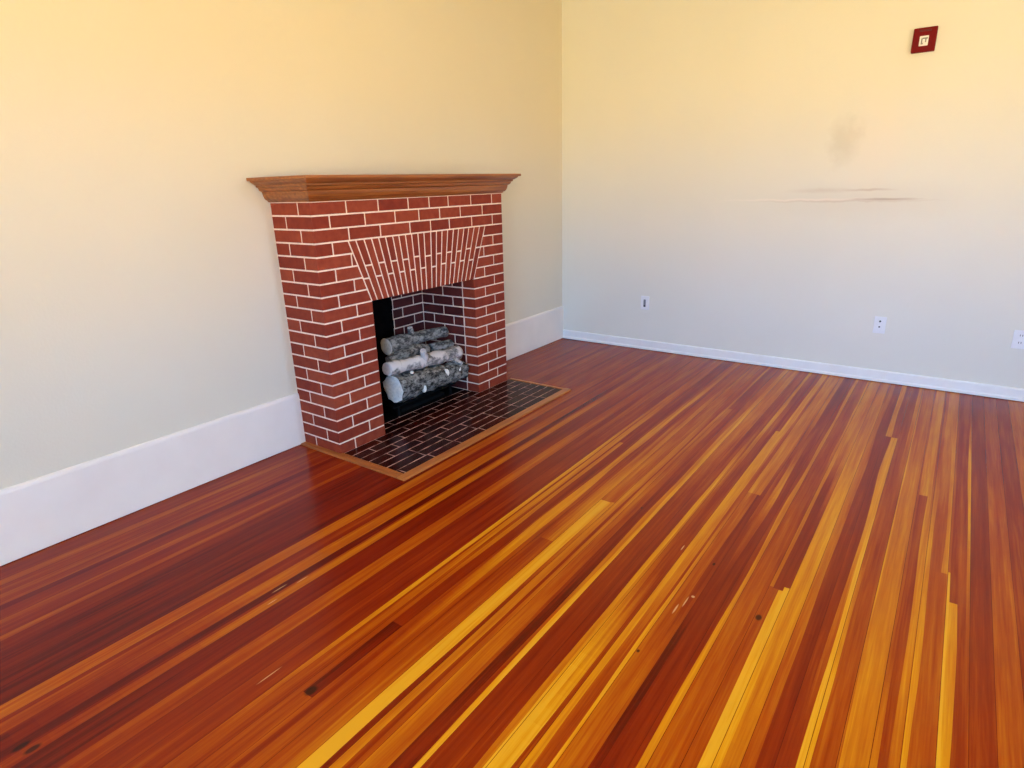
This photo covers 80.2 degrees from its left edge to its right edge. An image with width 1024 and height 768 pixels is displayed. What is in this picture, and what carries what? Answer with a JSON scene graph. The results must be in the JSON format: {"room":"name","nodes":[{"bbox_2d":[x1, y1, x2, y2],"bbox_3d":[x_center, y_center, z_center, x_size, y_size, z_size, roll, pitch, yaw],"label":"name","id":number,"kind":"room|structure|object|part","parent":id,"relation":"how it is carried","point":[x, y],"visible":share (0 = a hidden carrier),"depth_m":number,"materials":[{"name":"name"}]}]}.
{"room":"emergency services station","nodes":[
{"label":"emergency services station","id":0,"kind":"room"},
{"bbox_2d":[0,0,561,489],"bbox_3d":[-1.521,-0.975,2.830,0.150,2.950,6.800,11,22,34],"label":"wall","id":1,"kind":"structure","parent":0,"point":[142,297],"depth_m":2.83,"materials":[{"name":"paint"}]},
{"bbox_2d":[0,393,305,565],"bbox_3d":[-2.259,0.679,2.092,0.014,0.302,3.618,11,22,34],"label":"baseboard","id":2,"kind":"structure","parent":1,"relation":"attached to","point":[39,513],"depth_m":2.79,"materials":[{"name":"paint"}]},
{"bbox_2d":[505,306,563,360],"bbox_3d":[0.090,-0.404,5.179,0.014,0.302,1.327,11,22,34],"label":"baseboard","id":3,"kind":"structure","parent":1,"relation":"attached to","point":[527,334],"depth_m":5.30,"materials":[{"name":"paint"}]},
{"bbox_2d":[0,338,1023,767],"bbox_3d":[0.367,0.840,2.030,5.100,0.100,6.800,11,22,34],"label":"floor","id":4,"kind":"structure","parent":0,"point":[669,560],"depth_m":2.16,"materials":[{"name":"brown wood"}]},
{"bbox_2d":[246,174,570,480],"bbox_3d":[-0.552,-0.483,3.721,1.113,1.506,1.713,11,22,34],"label":"fireplace","id":5,"kind":"object","parent":4,"relation":"on","point":[364,260],"depth_m":3.44,"materials":[{"name":"red brick"}]},
{"bbox_2d":[246,174,520,180],"bbox_3d":[-0.624,-1.198,3.515,0.467,0.016,1.697,11,22,34],"label":"mantel shelf","id":6,"kind":"object","parent":5,"relation":"attached to","point":[379,177],"depth_m":3.18,"materials":[{"name":"brown wood"}]},
{"bbox_3d":[-0.628,-1.144,3.543,0.447,0.104,1.677,11,22,34],"label":"mantel moulding","id":7,"kind":"part","parent":5,"relation":"part of","materials":[{"name":"brown wood"}]},
{"bbox_2d":[385,391,443,412],"bbox_3d":[-0.654,0.109,4.129,0.150,0.026,0.420,11,22,34],"label":"grate","id":8,"kind":"object","parent":5,"relation":"on","point":[415,403],"visible":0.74,"depth_m":4.06,"materials":[{"name":"black metal"}]},
{"bbox_3d":[-0.655,0.078,4.119,0.270,0.090,0.600,11,22,34],"label":"log grate","id":9,"kind":"part","parent":5,"relation":"part of","materials":[{"name":"black metal"}]},
{"bbox_3d":[-0.579,0.070,4.058,0.016,0.014,0.600,11,22,34],"label":"cross rail","id":10,"kind":"part","parent":5,"relation":"part of","materials":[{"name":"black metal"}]},
{"bbox_2d":[383,361,468,402],"bbox_3d":[-0.551,-0.049,4.011,0.188,0.205,0.646,11,22,34],"label":"log","id":11,"kind":"object","parent":5,"relation":"on","point":[402,387],"visible":0.96,"depth_m":3.87,"materials":[{"name":"grey wood"}]},
{"bbox_2d":[385,343,429,361],"bbox_3d":[-0.678,-0.200,3.986,0.118,0.119,0.396,9,21,28],"label":"log","id":12,"kind":"object","parent":11,"relation":"on","point":[412,350],"visible":0.6,"depth_m":3.91,"materials":[{"name":"grey wood"}]},
{"bbox_2d":[381,326,448,354],"bbox_3d":[-0.642,-0.325,4.063,0.114,0.144,0.545,11,22,34],"label":"log","id":13,"kind":"object","parent":12,"relation":"on","point":[389,345],"visible":0.98,"depth_m":3.98,"materials":[{"name":"grey wood"}]},
{"bbox_2d":[382,345,462,375],"bbox_3d":[-0.554,-0.153,3.938,0.130,0.198,0.666,11,22,34],"label":"log","id":14,"kind":"object","parent":11,"relation":"on","point":[454,353],"visible":1,"depth_m":3.87,"materials":[{"name":"white wood"}]},
{"bbox_2d":[428,339,453,351],"bbox_3d":[-0.495,-0.254,4.211,0.090,0.090,0.183,14,24,40],"label":"log","id":15,"kind":"object","parent":14,"relation":"on","point":[442,345],"visible":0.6,"depth_m":4.17,"materials":[{"name":"grey wood"}]},
{"bbox_2d":[562,0,1023,388],"bbox_3d":[2.407,-1.474,4.004,4.750,2.950,0.150,11,22,34],"label":"wall","id":16,"kind":"structure","parent":0,"point":[776,178],"depth_m":4.24,"materials":[{"name":"paint"}]},
{"bbox_2d":[641,296,648,309],"bbox_3d":[1.126,-0.687,5.151,0.074,0.116,0.009,11,22,34],"label":"wall switch plate","id":17,"kind":"object","parent":16,"relation":"attached to","point":[644,299],"visible":1,"depth_m":5.15,"materials":[{"name":"white plastic"}]},
{"bbox_2d":[563,329,1023,401],"bbox_3d":[2.341,-0.103,4.424,4.586,0.079,0.020,11,22,34],"label":"baseboard","id":18,"kind":"structure","parent":16,"relation":"attached to","point":[965,387],"depth_m":4.49,"materials":[{"name":"white paint"}]},
{"bbox_2d":[872,316,886,333],"bbox_3d":[2.528,-0.405,4.181,0.072,0.116,0.013,11,22,34],"label":"cable plate","id":19,"kind":"object","parent":16,"relation":"attached to","point":[879,325],"visible":1,"depth_m":4.18,"materials":[{"name":"white plastic"}]},
{"bbox_2d":[911,26,937,53],"bbox_3d":[2.464,-2.057,3.632,0.120,0.132,0.040,11,22,34],"label":"fire alarm","id":20,"kind":"object","parent":16,"relation":"attached to","point":[924,39],"visible":1,"depth_m":3.62,"materials":[{"name":"red plastic"}]},
{"bbox_2d":[1011,330,1023,348],"bbox_3d":[3.145,-0.274,3.759,0.076,0.116,0.010,11,22,34],"label":"power outlet","id":21,"kind":"object","parent":16,"relation":"attached to","point":[1018,337],"visible":1,"depth_m":3.76,"materials":[{"name":"white plastic"}]},
{"bbox_2d":[1016,341,1022,345],"bbox_3d":[3.144,-0.251,3.764,0.033,0.033,0.003,11,22,34],"label":"socket","id":22,"kind":"object","parent":21,"relation":"attached to","point":[1018,343],"depth_m":3.76,"materials":[{"name":"white plastic"}]}
]}

